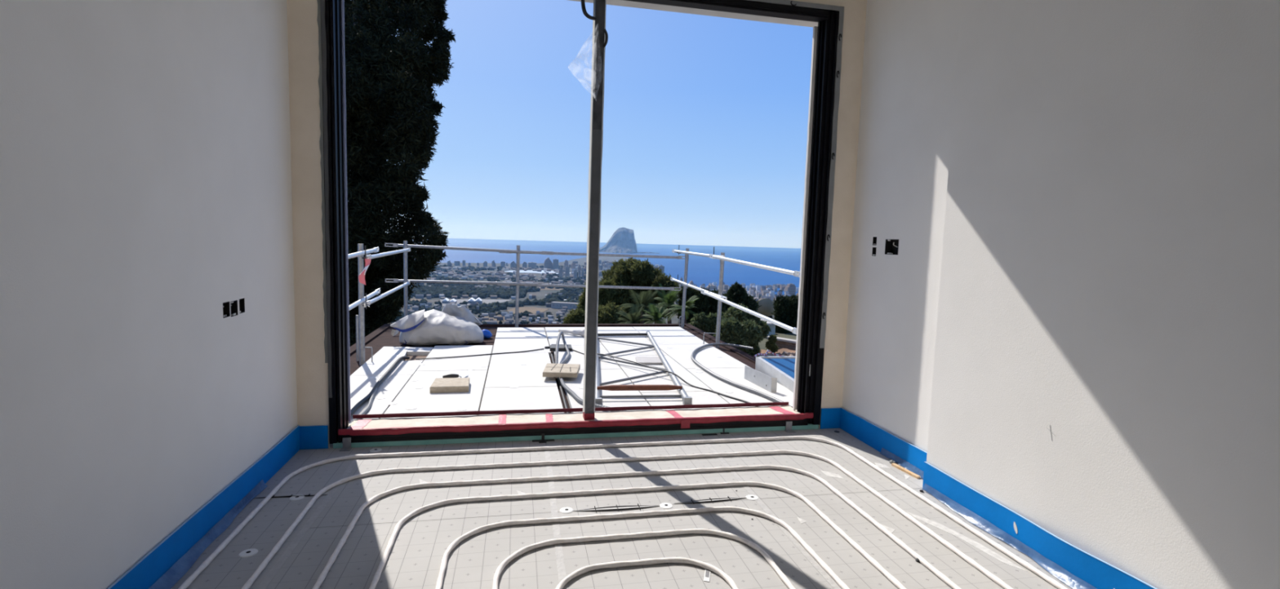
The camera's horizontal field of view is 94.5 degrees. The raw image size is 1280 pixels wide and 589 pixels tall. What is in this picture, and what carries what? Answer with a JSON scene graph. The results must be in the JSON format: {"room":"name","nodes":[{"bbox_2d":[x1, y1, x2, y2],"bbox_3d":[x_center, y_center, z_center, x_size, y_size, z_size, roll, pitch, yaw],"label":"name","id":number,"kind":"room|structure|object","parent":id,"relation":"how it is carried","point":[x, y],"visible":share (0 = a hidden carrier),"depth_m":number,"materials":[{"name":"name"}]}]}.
{"room":"building under construction","nodes":[
{"label":"building under construction","id":0,"kind":"room"},
{"bbox_2d":[0,0,297,588],"bbox_3d":[-1.479,-0.277,0.898,0.100,3.100,5.600,1,5,-12],"label":"wall","id":1,"kind":"structure","parent":0,"point":[145,165],"depth_m":1.91,"materials":[{"name":"paint"}]},
{"bbox_2d":[222,302,230,318],"bbox_3d":[-1.796,0.067,2.525,0.050,0.069,0.068,1,5,-12],"label":"box","id":2,"kind":"object","parent":1,"relation":"attached to","point":[226,308],"visible":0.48,"depth_m":2.56,"materials":[{"name":"paint"}]},
{"bbox_2d":[230,300,238,316],"bbox_3d":[-1.811,0.061,2.598,0.050,0.074,0.067,1,5,-12],"label":"box","id":3,"kind":"object","parent":1,"relation":"attached to","point":[233,304],"visible":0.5,"depth_m":2.63,"materials":[{"name":"paint"}]},
{"bbox_2d":[239,297,244,314],"bbox_3d":[-1.825,0.051,2.668,0.050,0.072,0.062,1,5,-12],"label":"box","id":4,"kind":"object","parent":1,"relation":"attached to","point":[242,301],"visible":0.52,"depth_m":2.70,"materials":[{"name":"paint"}]},
{"bbox_2d":[348,324,793,423],"bbox_3d":[-0.443,0.791,6.511,5.400,0.302,4.720,1,5,-12],"label":"terrace floor","id":5,"kind":"structure","parent":0,"point":[505,381],"depth_m":5.55,"materials":[{"name":"concrete"}]},
{"bbox_2d":[355,315,359,361],"bbox_3d":[-2.829,0.438,5.921,0.024,0.464,0.024,1,5,-12],"label":"rod","id":6,"kind":"object","parent":5,"relation":"on","point":[357,316],"visible":1,"depth_m":5.91,"materials":[{"name":"metal"}]},
{"bbox_2d":[352,387,377,422],"bbox_3d":[-1.969,0.787,4.261,0.090,0.029,0.852,1,5,-12],"label":"cable","id":7,"kind":"object","parent":5,"relation":"on","point":[372,396],"visible":0.78,"depth_m":4.22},
{"bbox_2d":[357,244,373,365],"bbox_3d":[-2.647,0.104,5.705,0.133,1.179,0.083,1,5,-12],"label":"post","id":8,"kind":"object","parent":5,"relation":"on","point":[360,246],"visible":0.81,"depth_m":5.70,"materials":[{"name":"metal"}]},
{"bbox_2d":[347,247,378,258],"bbox_3d":[-2.504,-0.313,5.006,0.039,0.135,2.532,1,5,-12],"label":"guard rail","id":9,"kind":"object","parent":8,"relation":"attached to","point":[375,250],"visible":0.41,"depth_m":5.54,"materials":[{"name":"metal"}]},
{"bbox_2d":[358,258,370,284],"bbox_3d":[-2.573,-0.209,5.530,0.104,0.249,0.040,1,5,-12],"label":"barrier tape","id":10,"kind":"object","parent":9,"relation":"hanging from","point":[362,276],"visible":1,"depth_m":5.53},
{"bbox_2d":[348,288,380,310],"bbox_3d":[-2.521,0.133,5.067,0.039,0.155,2.572,1,5,-12],"label":"guard rail","id":11,"kind":"object","parent":8,"relation":"attached to","point":[377,291],"visible":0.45,"depth_m":5.62,"materials":[{"name":"metal"}]},
{"bbox_2d":[351,355,409,416],"bbox_3d":[-2.153,0.738,4.923,0.069,0.072,2.285,1,5,-12],"label":"cable","id":12,"kind":"object","parent":5,"relation":"on","point":[386,374],"visible":0.85,"depth_m":4.75,"materials":[{"name":"plastic"}]},
{"bbox_2d":[403,240,408,316],"bbox_3d":[-3.169,-0.129,8.000,0.052,1.189,0.053,1,5,-12],"label":"post","id":13,"kind":"object","parent":5,"relation":"on","point":[405,242],"visible":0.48,"depth_m":7.97,"materials":[{"name":"metal"}]},
{"bbox_2d":[364,280,409,307],"bbox_3d":[-2.858,-0.033,6.792,0.056,0.068,2.500,1,5,-12],"label":"guard rail","id":14,"kind":"object","parent":13,"relation":"attached to","point":[407,283],"visible":0.97,"depth_m":6.43,"materials":[{"name":"metal"}]},
{"bbox_2d":[365,248,410,259],"bbox_3d":[-2.857,-0.479,6.810,0.056,0.073,2.481,1,5,-12],"label":"guard rail","id":15,"kind":"object","parent":13,"relation":"attached to","point":[385,254],"visible":0.83,"depth_m":6.48,"materials":[{"name":"metal"}]},
{"bbox_2d":[385,279,549,286],"bbox_3d":[-2.359,-0.166,8.180,2.191,0.070,0.056,1,5,-12],"label":"guard rail","id":16,"kind":"object","parent":13,"relation":"attached to","point":[397,281],"visible":1,"depth_m":8.17,"materials":[{"name":"metal"}]},
{"bbox_2d":[404,355,427,360],"bbox_3d":[-2.311,0.671,6.056,0.235,0.004,0.470,1,5,-12],"label":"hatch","id":17,"kind":"object","parent":5,"relation":"in","point":[411,357],"visible":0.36,"depth_m":6.19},
{"bbox_2d":[390,303,483,346],"bbox_3d":[-2.365,0.361,7.007,0.990,0.453,0.782,1,5,-12],"label":"sack","id":18,"kind":"object","parent":5,"relation":"on","point":[455,325],"visible":1,"depth_m":6.72,"materials":[{"name":"fabric"}]},
{"bbox_2d":[429,377,469,393],"bbox_3d":[-1.541,0.738,4.832,0.295,0.048,0.300,1,5,-12],"label":"block","id":19,"kind":"object","parent":5,"relation":"on","point":[439,384],"depth_m":4.72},
{"bbox_2d":[442,373,467,377],"bbox_3d":[-1.613,0.703,5.172,0.208,0.044,0.145,1,5,-12],"label":"trowel","id":20,"kind":"object","parent":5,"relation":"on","point":[449,375],"visible":0.81,"depth_m":5.11,"materials":[{"name":"metal"}]},
{"bbox_2d":[415,348,544,359],"bbox_3d":[-1.661,0.636,6.233,1.309,0.043,0.511,1,5,-12],"label":"cable","id":21,"kind":"object","parent":5,"relation":"on","point":[540,348],"visible":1,"depth_m":6.14,"materials":[{"name":"plastic"}]},
{"bbox_2d":[482,329,492,338],"bbox_3d":[-1.945,0.495,7.466,0.157,0.114,0.160,1,5,-12],"label":"crumpled bag","id":22,"kind":"object","parent":5,"relation":"on","point":[486,334],"visible":0.78,"depth_m":7.42,"materials":[{"name":"blue plastic"}]},
{"bbox_2d":[515,245,519,327],"bbox_3d":[-1.730,-0.109,8.352,0.060,1.169,0.053,1,5,-12],"label":"post","id":23,"kind":"object","parent":5,"relation":"on","point":[517,260],"visible":0.89,"depth_m":8.33,"materials":[{"name":"metal"}]},
{"bbox_2d":[384,243,553,255],"bbox_3d":[-2.321,-0.624,8.143,2.241,0.110,0.056,1,5,-12],"label":"guard rail","id":24,"kind":"object","parent":23,"relation":"attached to","point":[395,245],"visible":1,"depth_m":8.12,"materials":[{"name":"metal"}]},
{"bbox_2d":[496,284,680,290],"bbox_3d":[-0.701,-0.115,8.579,2.681,0.089,0.065,1,5,-12],"label":"guard rail","id":25,"kind":"object","parent":23,"relation":"attached to","point":[550,285],"visible":0.8,"depth_m":8.63,"materials":[{"name":"metal"}]},
{"bbox_2d":[498,252,688,259],"bbox_3d":[-0.624,-0.576,8.550,2.751,0.075,0.066,1,5,-12],"label":"guard rail","id":26,"kind":"object","parent":23,"relation":"attached to","point":[554,253],"visible":0.81,"depth_m":8.60,"materials":[{"name":"metal"}]},
{"bbox_2d":[544,344,572,351],"bbox_3d":[-0.918,0.596,6.645,0.300,0.033,0.270,1,5,-12],"label":"plate","id":27,"kind":"object","parent":5,"relation":"on","point":[562,348],"visible":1,"depth_m":6.58,"materials":[{"name":"metal"}]},
{"bbox_2d":[550,353,568,413],"bbox_3d":[-0.724,0.773,5.271,0.029,0.035,2.380,1,5,-12],"label":"conduit","id":28,"kind":"object","parent":5,"relation":"on","point":[551,354],"visible":0.69,"depth_m":4.94,"materials":[{"name":"plastic"}]},
{"bbox_2d":[542,363,580,377],"bbox_3d":[-0.705,0.684,5.348,0.360,0.044,0.420,1,5,-12],"label":"block","id":29,"kind":"object","parent":5,"relation":"on","point":[551,370],"depth_m":5.24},
{"bbox_2d":[558,328,584,336],"bbox_3d":[-0.860,0.474,7.621,0.358,0.121,0.402,1,5,-12],"label":"wrapped bundle","id":30,"kind":"object","parent":5,"relation":"on","point":[581,333],"visible":0.7,"depth_m":7.59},
{"bbox_2d":[555,331,622,411],"bbox_3d":[-0.549,0.639,5.484,0.452,0.187,2.772,1,5,-12],"label":"hose","id":31,"kind":"object","parent":5,"relation":"on","point":[571,392],"visible":0.73,"depth_m":5.73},
{"bbox_2d":[595,331,692,404],"bbox_3d":[-0.104,0.659,6.103,1.158,0.054,3.293,1,5,-12],"label":"girder","id":32,"kind":"object","parent":5,"relation":"on","point":[686,400],"visible":0.76,"depth_m":5.51,"materials":[{"name":"metal"}]},
{"bbox_2d":[596,384,682,391],"bbox_3d":[0.000,0.750,4.761,0.690,0.048,0.081,1,5,-12],"label":"wooden bar","id":33,"kind":"object","parent":32,"relation":"on","point":[662,387],"visible":1,"depth_m":4.74,"materials":[{"name":"red wood"}]},
{"bbox_2d":[635,356,662,364],"bbox_3d":[0.084,0.682,6.107,0.285,0.020,0.320,1,5,-12],"label":"plate","id":34,"kind":"object","parent":5,"relation":"on","point":[642,360],"visible":0.86,"depth_m":6.06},
{"bbox_2d":[572,349,751,403],"bbox_3d":[0.092,0.711,5.517,1.253,0.077,2.524,1,5,-12],"label":"cable","id":35,"kind":"object","parent":5,"relation":"on","point":[677,375],"visible":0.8,"depth_m":5.29,"materials":[{"name":"plastic"}]},
{"bbox_2d":[679,248,688,328],"bbox_3d":[0.648,-0.088,8.753,0.145,1.190,0.154,1,5,-12],"label":"post","id":36,"kind":"object","parent":5,"relation":"on","point":[685,287],"visible":0.88,"depth_m":8.79,"materials":[{"name":"metal"}]},
{"bbox_2d":[702,253,724,348],"bbox_3d":[0.903,0.072,7.212,0.222,1.170,0.053,1,5,-12],"label":"post","id":37,"kind":"object","parent":5,"relation":"on","point":[722,262],"visible":0.82,"depth_m":7.21,"materials":[{"name":"metal"}]},
{"bbox_2d":[670,277,727,299],"bbox_3d":[0.748,-0.099,8.158,0.052,0.106,2.621,1,5,-12],"label":"guard rail","id":38,"kind":"object","parent":37,"relation":"attached to","point":[672,278],"visible":0.79,"depth_m":8.14,"materials":[{"name":"metal"}]},
{"bbox_2d":[672,249,724,257],"bbox_3d":[0.755,-0.560,8.145,0.052,0.072,2.441,1,5,-12],"label":"guard rail","id":39,"kind":"object","parent":37,"relation":"attached to","point":[673,251],"visible":0.74,"depth_m":8.15,"materials":[{"name":"metal"}]},
{"bbox_2d":[690,342,792,408],"bbox_3d":[1.085,0.731,5.821,0.956,0.034,2.726,1,5,-12],"label":"hose","id":40,"kind":"object","parent":5,"relation":"on","point":[756,392],"visible":0.95,"depth_m":5.50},
{"bbox_2d":[744,365,777,392],"bbox_3d":[1.062,0.738,5.228,0.094,0.129,0.501,1,5,-12],"label":"steel angle","id":41,"kind":"object","parent":5,"relation":"on","point":[762,380],"visible":1,"depth_m":5.15,"materials":[{"name":"metal"}]},
{"bbox_2d":[755,356,795,392],"bbox_3d":[1.784,0.780,5.417,1.191,0.142,1.509,1,5,-12],"label":"rooflight","id":42,"kind":"object","parent":5,"relation":"on","point":[782,368],"visible":0.26,"depth_m":5.65,"materials":[{"name":"metal"}]},
{"bbox_3d":[1.425,0.254,4.998,0.052,0.983,0.053,1,5,-12],"label":"post","id":43,"kind":"object","parent":42,"relation":"on","visible":0},
{"bbox_2d":[701,289,796,334],"bbox_3d":[1.078,0.144,6.301,0.048,0.156,2.782,1,5,-12],"label":"guard rail","id":44,"kind":"object","parent":43,"relation":"attached to","point":[793,330],"visible":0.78,"depth_m":5.92,"materials":[{"name":"metal"}]},
{"bbox_2d":[709,253,799,277],"bbox_3d":[1.117,-0.320,6.135,0.048,0.132,2.472,1,5,-12],"label":"guard rail","id":45,"kind":"object","parent":43,"relation":"attached to","point":[795,273],"visible":0.81,"depth_m":5.81,"materials":[{"name":"metal"}]},
{"bbox_2d":[287,0,866,448],"bbox_3d":[-0.063,-1.005,3.790,7.800,4.600,0.394,1,5,-12],"label":"wall","id":46,"kind":"structure","parent":0,"point":[304,16],"depth_m":3.35,"materials":[{"name":"beige paint"}]},
{"bbox_2d":[333,435,541,448],"bbox_3d":[-1.194,0.876,3.562,1.190,0.029,0.062,1,5,-12],"label":"trim","id":47,"kind":"structure","parent":46,"relation":"attached to","point":[337,445],"depth_m":3.53,"materials":[{"name":"green plastic"}]},
{"bbox_2d":[337,402,813,435],"bbox_3d":[-0.307,0.808,3.830,2.975,0.080,0.260,1,5,-12],"label":"sill cover","id":48,"kind":"structure","parent":46,"relation":"attached to","point":[684,415],"depth_m":3.79,"materials":[{"name":"beige plastic"}]},
{"bbox_2d":[582,0,606,420],"bbox_3d":[-0.286,-0.494,3.688,0.093,2.592,0.084,1,5,-12],"label":"support post","id":49,"kind":"object","parent":48,"relation":"on","point":[596,140],"visible":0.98,"depth_m":3.65,"materials":[{"name":"metal"}]},
{"bbox_2d":[581,0,595,20],"bbox_3d":[-0.305,-1.714,3.516,0.091,0.155,0.028,1,5,-12],"label":"cable loop","id":50,"kind":"object","parent":49,"relation":"attached to","point":[583,4],"visible":1,"depth_m":3.51,"materials":[{"name":"plastic"}]},
{"bbox_2d":[320,0,844,444],"bbox_3d":[-0.254,-0.496,3.661,3.083,2.744,0.158,1,5,-12],"label":"window","id":51,"kind":"structure","parent":46,"relation":"in","point":[827,38],"depth_m":3.74,"materials":[{"name":"black metal"}]},
{"bbox_2d":[544,428,723,439],"bbox_3d":[-0.030,0.888,3.804,1.163,0.029,0.062,1,5,-12],"label":"trim","id":52,"kind":"structure","parent":46,"relation":"attached to","point":[719,430],"depth_m":3.77,"materials":[{"name":"green plastic"}]},
{"bbox_2d":[568,0,817,27],"bbox_3d":[-0.211,-1.913,3.656,3.160,0.178,0.130,1,5,-12],"label":"trim","id":53,"kind":"structure","parent":46,"relation":"attached to","point":[614,2],"depth_m":3.82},
{"bbox_2d":[722,424,818,432],"bbox_3d":[0.880,0.897,3.994,0.677,0.029,0.062,1,5,-12],"label":"trim","id":54,"kind":"structure","parent":46,"relation":"attached to","point":[809,426],"depth_m":3.96,"materials":[{"name":"green plastic"}]},
{"bbox_2d":[170,428,1072,588],"bbox_3d":[0.247,1.231,1.152,3.613,0.151,5.310,1,5,-12],"label":"floor","id":55,"kind":"structure","parent":0,"point":[414,561],"depth_m":2.59,"materials":[{"name":"plastic"}]},
{"bbox_2d":[106,425,299,588],"bbox_3d":[-1.382,1.062,0.855,0.092,0.147,5.180,1,5,-12],"label":"strip","id":56,"kind":"object","parent":55,"relation":"on","point":[165,565],"visible":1,"depth_m":2.32,"materials":[{"name":"blue plastic"}]},
{"bbox_2d":[238,548,257,557],"bbox_3d":[-1.514,0.998,2.287,0.064,0.004,0.064,1,5,-12],"label":"washer","id":57,"kind":"object","parent":55,"relation":"on","point":[248,553],"visible":1,"depth_m":2.28,"materials":[{"name":"white plastic"}]},
{"bbox_2d":[288,494,305,501],"bbox_3d":[-1.607,0.951,2.773,0.064,0.004,0.064,1,5,-12],"label":"washer","id":58,"kind":"object","parent":55,"relation":"on","point":[299,497],"visible":1,"depth_m":2.77,"materials":[{"name":"white plastic"}]},
{"bbox_2d":[299,425,328,449],"bbox_3d":[-1.870,0.818,3.390,0.150,0.137,0.010,1,5,-12],"label":"strip","id":59,"kind":"object","parent":55,"relation":"on","point":[312,437],"visible":1,"depth_m":3.39,"materials":[{"name":"blue plastic"}]},
{"bbox_2d":[339,437,352,451],"bbox_3d":[-1.691,0.862,3.398,0.056,0.062,0.052,1,5,-12],"label":"anchor plate","id":60,"kind":"object","parent":55,"relation":"on","point":[346,441],"visible":1,"depth_m":3.42,"materials":[{"name":"metal"}]},
{"bbox_2d":[532,433,554,443],"bbox_3d":[-0.592,0.882,3.628,0.135,0.042,0.052,1,5,-12],"label":"clip","id":61,"kind":"object","parent":55,"relation":"on","point":[542,441],"visible":1,"depth_m":3.64,"materials":[{"name":"plastic"}]},
{"bbox_2d":[560,506,573,513],"bbox_3d":[-0.338,0.992,2.723,0.064,0.004,0.064,1,5,-12],"label":"washer","id":62,"kind":"object","parent":55,"relation":"on","point":[564,510],"visible":1,"depth_m":2.72,"materials":[{"name":"white plastic"}]},
{"bbox_2d":[574,503,658,512],"bbox_3d":[-0.105,0.994,2.754,0.410,0.006,0.056,1,5,-12],"label":"foil tear","id":63,"kind":"object","parent":55,"relation":"on","point":[616,508],"visible":1,"depth_m":2.75},
{"bbox_2d":[177,435,1067,588],"bbox_3d":[0.154,1.126,1.341,3.130,0.022,4.531,1,5,-12],"label":"pipe","id":64,"kind":"object","parent":55,"relation":"on","point":[188,582],"visible":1,"depth_m":2.70,"materials":[{"name":"white plastic"}]},
{"bbox_2d":[659,502,672,509],"bbox_3d":[0.124,0.999,2.798,0.064,0.004,0.064,1,5,-12],"label":"washer","id":65,"kind":"object","parent":55,"relation":"on","point":[664,505],"visible":1,"depth_m":2.79,"materials":[{"name":"white plastic"}]},
{"bbox_2d":[703,568,711,582],"bbox_3d":[0.254,1.055,2.230,0.055,0.001,0.095,1,5,-12],"label":"sticker","id":66,"kind":"object","parent":55,"relation":"on","point":[707,573],"visible":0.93,"depth_m":2.22,"materials":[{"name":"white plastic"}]},
{"bbox_2d":[676,496,746,503],"bbox_3d":[0.345,0.997,2.866,0.378,0.006,0.048,1,5,-12],"label":"foil tear","id":67,"kind":"object","parent":55,"relation":"on","point":[722,500],"visible":1,"depth_m":2.86},
{"bbox_2d":[784,421,795,433],"bbox_3d":[1.006,0.888,3.959,0.056,0.062,0.052,1,5,-12],"label":"anchor plate","id":68,"kind":"object","parent":55,"relation":"on","point":[788,424],"visible":1,"depth_m":3.98,"materials":[{"name":"metal"}]},
{"bbox_2d":[820,407,840,429],"bbox_3d":[1.306,0.847,4.050,0.147,0.142,0.010,1,5,-12],"label":"strip","id":69,"kind":"object","parent":55,"relation":"on","point":[829,417],"visible":1,"depth_m":4.05,"materials":[{"name":"blue plastic"}]},
{"bbox_2d":[840,407,927,479],"bbox_3d":[1.468,0.893,3.581,0.034,0.146,0.983,1,5,-12],"label":"strip","id":70,"kind":"object","parent":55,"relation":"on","point":[906,455],"visible":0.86,"depth_m":3.56,"materials":[{"name":"blue plastic"}]},
{"bbox_2d":[891,463,920,479],"bbox_3d":[1.487,0.987,3.311,0.044,0.012,0.197,1,5,-12],"label":"batten","id":71,"kind":"object","parent":55,"relation":"on","point":[903,469],"visible":1,"depth_m":3.30,"materials":[{"name":"brown wood"}]},
{"bbox_2d":[922,462,1157,588],"bbox_3d":[1.881,1.139,1.032,0.055,0.148,4.194,1,5,-12],"label":"strip","id":72,"kind":"object","parent":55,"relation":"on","point":[1077,569],"visible":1,"depth_m":2.44,"materials":[{"name":"blue plastic"}]},
{"bbox_2d":[841,0,1279,588],"bbox_3d":[1.910,-0.243,1.603,0.202,3.100,5.600,1,5,-12],"label":"wall","id":73,"kind":"structure","parent":0,"point":[1074,320],"depth_m":2.22,"materials":[{"name":"paint"}]},
{"bbox_2d":[884,239,898,255],"bbox_3d":[1.532,-0.285,3.548,0.050,0.098,0.129,1,5,-12],"label":"box","id":74,"kind":"object","parent":73,"relation":"attached to","point":[891,246],"visible":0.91,"depth_m":3.60,"materials":[{"name":"plastic"}]},
{"label":"outside","id":75,"kind":"structure","parent":0,"visible":0},
{"bbox_2d":[413,238,800,295],"bbox_3d":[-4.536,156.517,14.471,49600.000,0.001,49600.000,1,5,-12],"label":"sea","id":76,"kind":"structure","parent":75,"point":[701,270],"depth_m":5076.77,"materials":[{"name":"liquid"}]},
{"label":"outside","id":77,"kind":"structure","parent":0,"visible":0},
{"bbox_2d":[504,270,570,274],"bbox_3d":[-450.219,-97.384,2612.328,303.132,2.000,331.346,1,5,-12],"label":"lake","id":78,"kind":"structure","parent":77,"point":[520,271],"depth_m":2628.65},
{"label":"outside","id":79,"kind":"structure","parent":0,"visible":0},
{"bbox_2d":[599,227,659,253],"bbox_3d":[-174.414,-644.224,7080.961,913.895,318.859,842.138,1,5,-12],"label":"headland","id":80,"kind":"structure","parent":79,"point":[622,241],"depth_m":6890.16,"materials":[{"name":"stone"}]},
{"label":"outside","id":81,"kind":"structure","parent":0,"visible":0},
{"bbox_2d":[390,256,784,324],"bbox_3d":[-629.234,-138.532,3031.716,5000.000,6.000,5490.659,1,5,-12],"label":"valley","id":82,"kind":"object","parent":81,"point":[540,295],"visible":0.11,"depth_m":1671.69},
{"bbox_2d":[408,260,658,324],"bbox_3d":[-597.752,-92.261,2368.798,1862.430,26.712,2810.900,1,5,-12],"label":"villas","id":83,"kind":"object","parent":82,"relation":"on","point":[478,277],"visible":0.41,"depth_m":1932.58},
{"bbox_2d":[543,257,552,269],"bbox_3d":[-453.186,-154.468,2923.061,41.286,55.876,30.100,1,5,-12],"label":"apartment tower","id":84,"kind":"structure","parent":82,"relation":"on","point":[548,264],"depth_m":2909.66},
{"bbox_2d":[551,302,579,309],"bbox_3d":[-160.582,24.723,1309.569,71.879,13.000,46.343,1,5,-12],"label":"building","id":85,"kind":"structure","parent":82,"relation":"on","point":[553,304],"depth_m":1305.10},
{"bbox_2d":[391,263,782,324],"bbox_3d":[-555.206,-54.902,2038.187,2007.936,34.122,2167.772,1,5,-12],"label":"city","id":86,"kind":"object","parent":82,"relation":"on","point":[569,294],"visible":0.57,"depth_m":1534.97},
{"bbox_2d":[679,282,799,301],"bbox_3d":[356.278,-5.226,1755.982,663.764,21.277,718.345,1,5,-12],"label":"town","id":87,"kind":"object","parent":82,"relation":"on","point":[766,291],"visible":0.27,"depth_m":1814.60},
{"bbox_2d":[785,283,795,296],"bbox_3d":[448.113,-12.944,1760.960,25.543,40.024,19.080,1,5,-12],"label":"apartment tower","id":88,"kind":"structure","parent":82,"relation":"on","point":[791,288],"depth_m":1753.20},
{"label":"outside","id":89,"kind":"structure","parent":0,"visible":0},
{"bbox_2d":[440,299,512,306],"bbox_3d":[-382.158,19.817,1369.255,170.002,2.000,146.030,1,5,-12],"label":"yard","id":90,"kind":"structure","parent":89,"point":[458,301],"depth_m":1405.13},
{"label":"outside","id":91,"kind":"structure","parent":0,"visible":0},
{"bbox_2d":[506,306,548,314],"bbox_3d":[-237.645,34.682,1252.680,89.954,2.000,130.493,1,5,-12],"label":"field","id":92,"kind":"structure","parent":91,"point":[533,310],"depth_m":1261.86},
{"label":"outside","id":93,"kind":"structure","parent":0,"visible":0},
{"bbox_2d":[755,348,795,357],"bbox_3d":[3.614,1.812,12.007,6.500,0.452,5.600,1,5,-12],"label":"ground","id":94,"kind":"structure","parent":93,"point":[788,350],"depth_m":14.62,"materials":[{"name":"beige soil"}]},
{"bbox_2d":[642,303,669,324],"bbox_3d":[0.384,0.943,13.037,0.834,1.467,0.877,1,5,-12],"label":"palm","id":95,"kind":"object","parent":94,"relation":"on","point":[656,313],"visible":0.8,"depth_m":12.99,"materials":[{"name":"green plant"}]},
{"bbox_2d":[665,295,698,324],"bbox_3d":[1.053,0.816,13.963,0.981,1.586,1.031,1,5,-12],"label":"palm","id":96,"kind":"object","parent":94,"relation":"on","point":[688,304],"visible":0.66,"depth_m":13.86,"materials":[{"name":"green plant"}]},
{"bbox_2d":[688,312,723,335],"bbox_3d":[1.439,1.027,13.216,0.914,1.314,0.499,1,5,-12],"label":"shrub","id":97,"kind":"object","parent":94,"relation":"on","point":[707,324],"visible":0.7,"depth_m":13.07,"materials":[{"name":"green plant"}]},
{"bbox_2d":[712,315,763,356],"bbox_3d":[2.023,1.109,12.320,1.135,1.356,0.712,1,5,-12],"label":"shrub","id":98,"kind":"object","parent":94,"relation":"on","point":[748,334],"visible":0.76,"depth_m":12.13,"materials":[{"name":"green plant"}]},
{"bbox_2d":[764,334,778,353],"bbox_3d":[3.240,1.288,14.543,0.383,0.660,0.298,1,5,-12],"label":"shrub","id":99,"kind":"object","parent":94,"relation":"on","point":[771,345],"visible":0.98,"depth_m":14.48,"materials":[{"name":"green plant"}]},
{"bbox_2d":[764,351,795,356],"bbox_3d":[3.789,1.567,12.279,3.952,0.206,3.841,1,5,-12],"label":"rubble","id":100,"kind":"object","parent":94,"relation":"on","point":[784,353],"visible":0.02,"depth_m":13.78,"materials":[{"name":"stone"}]},
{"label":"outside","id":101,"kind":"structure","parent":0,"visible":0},
{"bbox_2d":[758,332,796,351],"bbox_3d":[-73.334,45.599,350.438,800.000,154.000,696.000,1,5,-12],"label":"hillside","id":102,"kind":"structure","parent":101,"point":[788,335],"depth_m":17.55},
{"bbox_2d":[343,0,455,346],"bbox_3d":[-6.950,-2.684,15.588,4.417,14.252,7.973,1,5,-12],"label":"tree","id":103,"kind":"object","parent":102,"relation":"on","point":[392,109],"visible":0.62,"depth_m":12.87,"materials":[{"name":"green plant"}]},
{"bbox_2d":[562,306,585,324],"bbox_3d":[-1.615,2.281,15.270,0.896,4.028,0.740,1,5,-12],"label":"shrub","id":104,"kind":"object","parent":102,"relation":"on","point":[577,316],"visible":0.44,"depth_m":14.95,"materials":[{"name":"green plant"}]},
{"bbox_2d":[574,281,586,311],"bbox_3d":[-1.640,0.853,19.222,1.048,2.690,1.030,1,5,-12],"label":"tree","id":105,"kind":"object","parent":102,"relation":"on","point":[582,299],"visible":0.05,"depth_m":19.00,"materials":[{"name":"green plant"}]},
{"bbox_2d":[597,299,626,324],"bbox_3d":[-0.695,1.177,14.841,1.280,2.150,1.120,1,5,-12],"label":"shrub","id":106,"kind":"object","parent":102,"relation":"on","point":[606,314],"visible":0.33,"depth_m":14.52,"materials":[{"name":"green plant"}]},
{"bbox_2d":[616,303,653,324],"bbox_3d":[-0.159,1.239,12.916,1.013,2.040,1.028,1,5,-12],"label":"palm","id":107,"kind":"object","parent":102,"relation":"on","point":[631,318],"visible":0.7,"depth_m":12.80,"materials":[{"name":"green plant"}]},
{"bbox_2d":[598,257,679,324],"bbox_3d":[-0.215,0.287,25.730,4.202,4.001,3.426,1,5,-12],"label":"tree","id":108,"kind":"object","parent":102,"relation":"on","point":[631,272],"visible":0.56,"depth_m":24.90,"materials":[{"name":"green plant"}]},
{"bbox_2d":[619,284,668,324],"bbox_3d":[0.122,0.579,15.665,1.480,1.693,1.241,1,5,-12],"label":"palm","id":109,"kind":"object","parent":102,"relation":"on","point":[646,299],"visible":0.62,"depth_m":15.54,"materials":[{"name":"green plant"}]},
{"bbox_2d":[645,284,688,324],"bbox_3d":[0.673,0.529,16.528,1.265,1.665,1.166,1,5,-12],"label":"palm","id":110,"kind":"object","parent":102,"relation":"on","point":[672,296],"visible":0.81,"depth_m":16.41,"materials":[{"name":"green plant"}]},
{"bbox_2d":[676,285,726,324],"bbox_3d":[1.726,0.690,17.041,1.580,2.038,0.981,1,5,-12],"label":"tree","id":111,"kind":"object","parent":102,"relation":"on","point":[705,304],"visible":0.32,"depth_m":16.71,"materials":[{"name":"green plant"}]},
{"bbox_2d":[724,280,761,313],"bbox_3d":[3.106,0.424,19.166,1.665,1.780,1.139,1,5,-12],"label":"tree","id":112,"kind":"object","parent":102,"relation":"on","point":[736,293],"visible":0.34,"depth_m":18.91,"materials":[{"name":"green plant"}]},
{"bbox_2d":[721,302,771,338],"bbox_3d":[2.490,0.898,14.455,1.500,1.409,0.783,1,5,-12],"label":"shrub","id":113,"kind":"object","parent":102,"relation":"on","point":[732,311],"visible":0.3,"depth_m":14.26,"materials":[{"name":"green plant"}]},
{"bbox_2d":[756,298,774,319],"bbox_3d":[4.324,0.756,20.291,0.828,1.236,0.856,1,5,-12],"label":"satellite dish","id":114,"kind":"object","parent":102,"relation":"on","point":[766,308],"visible":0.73,"depth_m":20.33,"materials":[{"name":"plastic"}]},
{"bbox_2d":[760,318,776,336],"bbox_3d":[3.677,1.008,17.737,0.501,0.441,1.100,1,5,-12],"label":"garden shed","id":115,"kind":"object","parent":102,"relation":"on","point":[772,326],"visible":0.11,"depth_m":17.32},
{"bbox_2d":[764,336,795,350],"bbox_3d":[3.724,1.431,15.036,0.810,0.589,1.143,1,5,-12],"label":"wall","id":116,"kind":"structure","parent":102,"relation":"on","point":[782,343],"depth_m":14.99,"materials":[{"name":"brick"}]},
{"bbox_2d":[769,294,798,333],"bbox_3d":[4.985,0.972,19.244,1.697,2.100,1.028,1,5,-12],"label":"hedge","id":117,"kind":"object","parent":102,"relation":"on","point":[785,312],"visible":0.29,"depth_m":18.84,"materials":[{"name":"green plant"}]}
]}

